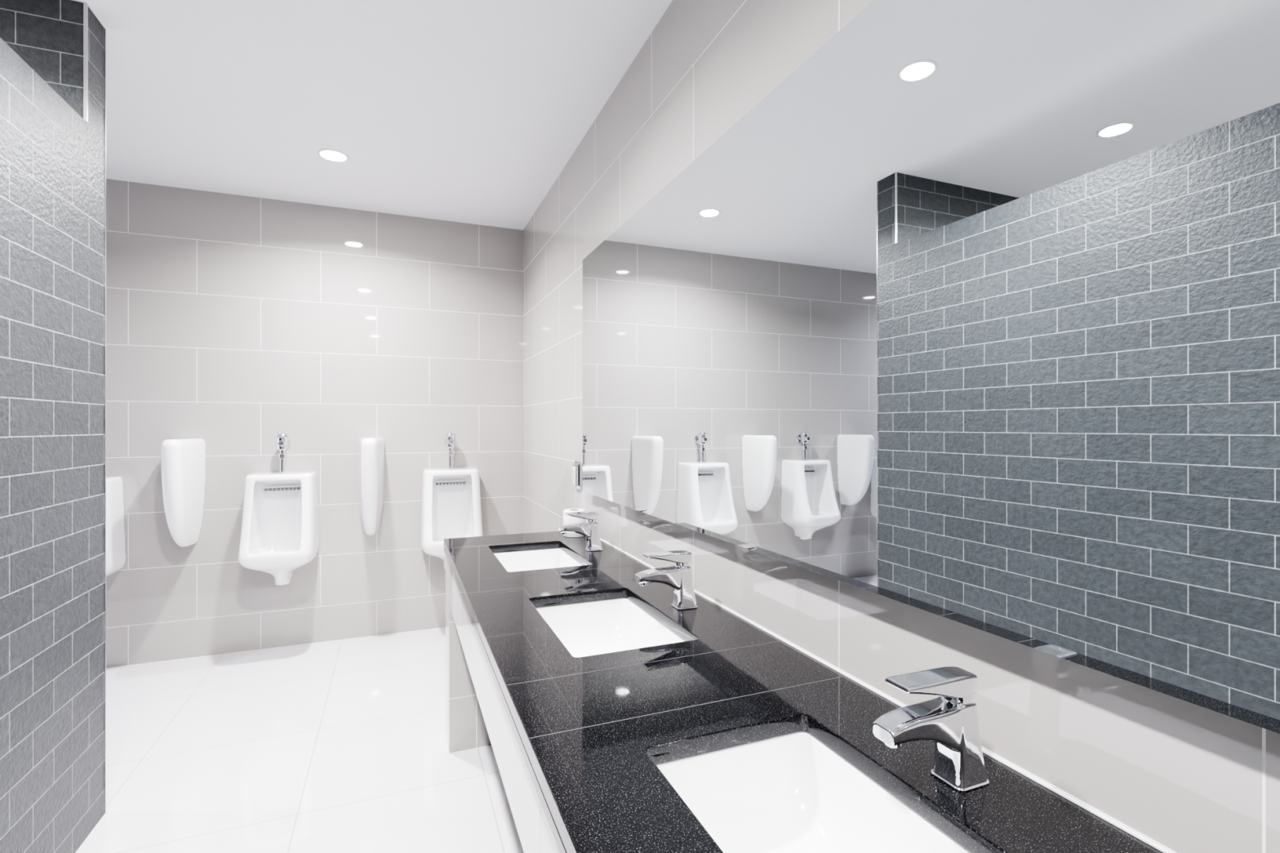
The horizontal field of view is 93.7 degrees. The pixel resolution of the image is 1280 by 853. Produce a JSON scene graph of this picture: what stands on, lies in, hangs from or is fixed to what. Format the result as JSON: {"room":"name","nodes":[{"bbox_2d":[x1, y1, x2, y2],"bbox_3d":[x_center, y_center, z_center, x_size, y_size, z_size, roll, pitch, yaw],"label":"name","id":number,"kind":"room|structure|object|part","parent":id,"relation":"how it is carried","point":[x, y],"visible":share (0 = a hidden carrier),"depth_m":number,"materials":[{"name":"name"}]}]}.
{"room":"public restroom","nodes":[
{"label":"public restroom","id":0,"kind":"room"},
{"bbox_2d":[0,0,104,852],"bbox_3d":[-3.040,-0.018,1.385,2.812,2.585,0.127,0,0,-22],"label":"wall","id":1,"kind":"structure","parent":0,"point":[47,35],"depth_m":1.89,"materials":[{"name":"stone"}]},
{"bbox_2d":[83,1,88,122],"bbox_3d":[-1.714,-1.127,1.856,0.008,0.367,0.008,0,0,-22],"label":"trim","id":2,"kind":"structure","parent":1,"relation":"attached to","point":[85,4],"depth_m":1.85,"materials":[{"name":"silver metal"}]},
{"bbox_2d":[104,27,106,814],"bbox_3d":[-1.762,-0.018,1.974,0.008,2.585,0.006,0,0,-22],"label":"trim","id":3,"kind":"structure","parent":1,"relation":"attached to","point":[104,28],"depth_m":1.97,"materials":[{"name":"silver metal"}]},
{"bbox_2d":[75,626,524,852],"bbox_3d":[-1.538,1.325,-0.086,4.727,0.100,7.240,0,0,-22],"label":"floor","id":4,"kind":"structure","parent":0,"point":[335,746],"depth_m":2.30,"materials":[{"name":"white tile"}]},
{"bbox_2d":[444,531,1163,852],"bbox_3d":[0.253,0.872,0.664,0.600,0.805,4.240,0,0,-22],"label":"countertop","id":5,"kind":"structure","parent":4,"relation":"on","point":[578,744],"depth_m":1.00,"materials":[{"name":"black stone"}]},
{"bbox_3d":[-0.504,0.899,2.537,0.593,0.752,0.180,0,0,-22],"label":"leg","id":6,"kind":"part","parent":5,"relation":"part of","materials":[{"name":"beige tile"}]},
{"bbox_2d":[493,548,582,572],"bbox_3d":[-0.378,0.569,2.202,0.331,0.138,0.500,0,0,-22],"label":"sink","id":7,"kind":"object","parent":5,"relation":"in","point":[528,560],"visible":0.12,"depth_m":2.41,"materials":[{"name":"white ceramic"}]},
{"bbox_2d":[563,508,585,537],"bbox_3d":[-0.282,0.414,2.584,0.096,0.111,0.096,0,0,-22],"label":"roll","id":8,"kind":"object","parent":5,"relation":"on","point":[566,519],"visible":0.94,"depth_m":2.54,"materials":[{"name":"white paper"}]},
{"bbox_2d":[558,511,602,551],"bbox_3d":[-0.224,0.397,2.264,0.162,0.145,0.052,0,0,-22],"label":"faucet","id":9,"kind":"object","parent":5,"relation":"on","point":[590,529],"visible":1,"depth_m":2.26,"materials":[{"name":"silver metal"}]},
{"bbox_3d":[-0.221,0.340,2.266,0.122,0.030,0.041,0,0,-22],"label":"lever","id":10,"kind":"part","parent":9,"relation":"part of","materials":[{"name":"silver metal"}]},
{"bbox_2d":[535,598,684,657],"bbox_3d":[-0.087,0.569,1.485,0.331,0.138,0.500,0,0,-22],"label":"sink","id":11,"kind":"object","parent":5,"relation":"in","point":[619,624],"visible":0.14,"depth_m":1.68,"materials":[{"name":"white ceramic"}]},
{"bbox_2d":[635,550,697,609],"bbox_3d":[0.068,0.397,1.548,0.162,0.145,0.052,0,0,-22],"label":"faucet","id":12,"kind":"object","parent":5,"relation":"on","point":[679,576],"visible":1,"depth_m":1.54,"materials":[{"name":"silver metal"}]},
{"bbox_3d":[0.071,0.340,1.549,0.122,0.030,0.041,0,0,-22],"label":"lever","id":13,"kind":"part","parent":12,"relation":"part of","materials":[{"name":"silver metal"}]},
{"bbox_2d":[656,731,969,852],"bbox_3d":[0.225,0.569,0.720,0.331,0.138,0.500,0,0,-22],"label":"sink","id":14,"kind":"object","parent":5,"relation":"in","point":[791,793],"visible":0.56,"depth_m":0.90,"materials":[{"name":"white ceramic"}]},
{"bbox_2d":[872,666,989,791],"bbox_3d":[0.379,0.397,0.782,0.162,0.145,0.052,0,0,-22],"label":"faucet","id":15,"kind":"object","parent":5,"relation":"on","point":[949,720],"visible":1,"depth_m":0.78,"materials":[{"name":"silver metal"}]},
{"bbox_3d":[0.382,0.340,0.784,0.122,0.030,0.041,0,0,-22],"label":"lever","id":16,"kind":"part","parent":15,"relation":"part of","materials":[{"name":"silver metal"}]},
{"bbox_2d":[106,178,523,667],"bbox_3d":[-2.879,-0.018,3.212,4.727,2.585,0.120,0,0,-22],"label":"wall","id":17,"kind":"structure","parent":0,"point":[235,323],"depth_m":3.50,"materials":[{"name":"beige tile"}]},
{"bbox_2d":[106,475,126,577],"bbox_3d":[-2.845,0.578,2.981,0.360,0.630,0.332,0,0,-22],"label":"urinal","id":18,"kind":"object","parent":17,"relation":"attached to","point":[116,556],"visible":0.16,"depth_m":3.09,"materials":[{"name":"white ceramic"}]},
{"bbox_2d":[160,438,205,546],"bbox_3d":[-2.423,0.357,3.157,0.152,0.585,0.325,0,0,-22],"label":"divider","id":19,"kind":"object","parent":17,"relation":"attached to","point":[183,460],"visible":1,"depth_m":3.11,"materials":[{"name":"white ceramic"}]},
{"bbox_2d":[238,471,319,585],"bbox_3d":[-1.998,0.578,3.325,0.360,0.630,0.332,0,0,-22],"label":"urinal","id":20,"kind":"object","parent":17,"relation":"attached to","point":[280,529],"visible":1,"depth_m":3.34,"materials":[{"name":"white ceramic"}]},
{"bbox_2d":[275,434,290,473],"bbox_3d":[-2.038,0.155,3.423,0.066,0.224,0.119,0,0,-22],"label":"valve","id":21,"kind":"object","parent":20,"relation":"attached to","point":[283,442],"depth_m":3.40,"materials":[{"name":"silver metal"}]},
{"bbox_2d":[357,437,384,535],"bbox_3d":[-1.575,0.357,3.501,0.152,0.585,0.325,0,0,-22],"label":"divider","id":22,"kind":"object","parent":17,"relation":"attached to","point":[371,451],"visible":1,"depth_m":3.41,"materials":[{"name":"white ceramic"}]},
{"bbox_2d":[419,467,483,569],"bbox_3d":[-1.150,0.578,3.670,0.360,0.630,0.332,0,0,-22],"label":"urinal","id":23,"kind":"object","parent":17,"relation":"attached to","point":[451,506],"visible":0.79,"depth_m":3.72,"materials":[{"name":"white ceramic"}]},
{"bbox_2d":[444,433,455,468],"bbox_3d":[-1.190,0.155,3.768,0.066,0.224,0.119,0,0,-22],"label":"valve","id":24,"kind":"object","parent":23,"relation":"attached to","point":[450,440],"depth_m":3.74,"materials":[{"name":"silver metal"}]},
{"bbox_2d":[73,0,672,230],"bbox_3d":[-1.538,-1.360,-0.086,4.727,0.100,7.240,0,0,-22],"label":"ceiling","id":25,"kind":"structure","parent":0,"point":[463,111],"depth_m":2.35,"materials":[{"name":"white paint"}]},
{"bbox_2d":[317,148,349,162],"bbox_3d":[-1.480,-1.308,2.896,0.136,0.005,0.136,0,0,-22],"label":"recessed light","id":26,"kind":"object","parent":25,"relation":"in","point":[330,154],"visible":1,"depth_m":2.90,"materials":[{"name":"white plastic"}]},
{"bbox_2d":[320,151,346,160],"bbox_3d":[-1.480,-1.308,2.896,0.109,0.001,0.109,0,0,-22],"label":"diffuser","id":27,"kind":"object","parent":26,"relation":"attached to","point":[328,155],"depth_m":2.90,"materials":[{"name":"white plastic"}]},
{"bbox_2d":[523,0,1279,852],"bbox_3d":[0.619,-0.018,0.727,0.120,2.585,7.120,0,0,-22],"label":"wall","id":28,"kind":"structure","parent":0,"point":[1183,776],"depth_m":1.30,"materials":[{"name":"beige tile"}]},
{"bbox_2d":[572,460,582,489],"bbox_3d":[-0.293,0.225,2.774,0.026,0.130,0.090,0,0,-22],"label":"power socket","id":29,"kind":"object","parent":28,"relation":"attached to","point":[577,466],"visible":1,"depth_m":2.75,"materials":[{"name":"white plastic"}]},
{"bbox_2d":[600,538,1171,852],"bbox_3d":[0.531,0.468,0.777,0.004,0.002,4.240,0,0,-22],"label":"trim","id":30,"kind":"structure","parent":28,"relation":"attached to","point":[1122,828],"depth_m":0.83,"materials":[{"name":"white plastic"}]},
{"bbox_2d":[582,0,1279,733],"bbox_3d":[0.503,-0.220,0.798,0.038,1.002,3.900,0,0,-22],"label":"bathroom mirror","id":31,"kind":"object","parent":28,"relation":"attached to","point":[971,318],"visible":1,"depth_m":0.81,"materials":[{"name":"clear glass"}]}
]}

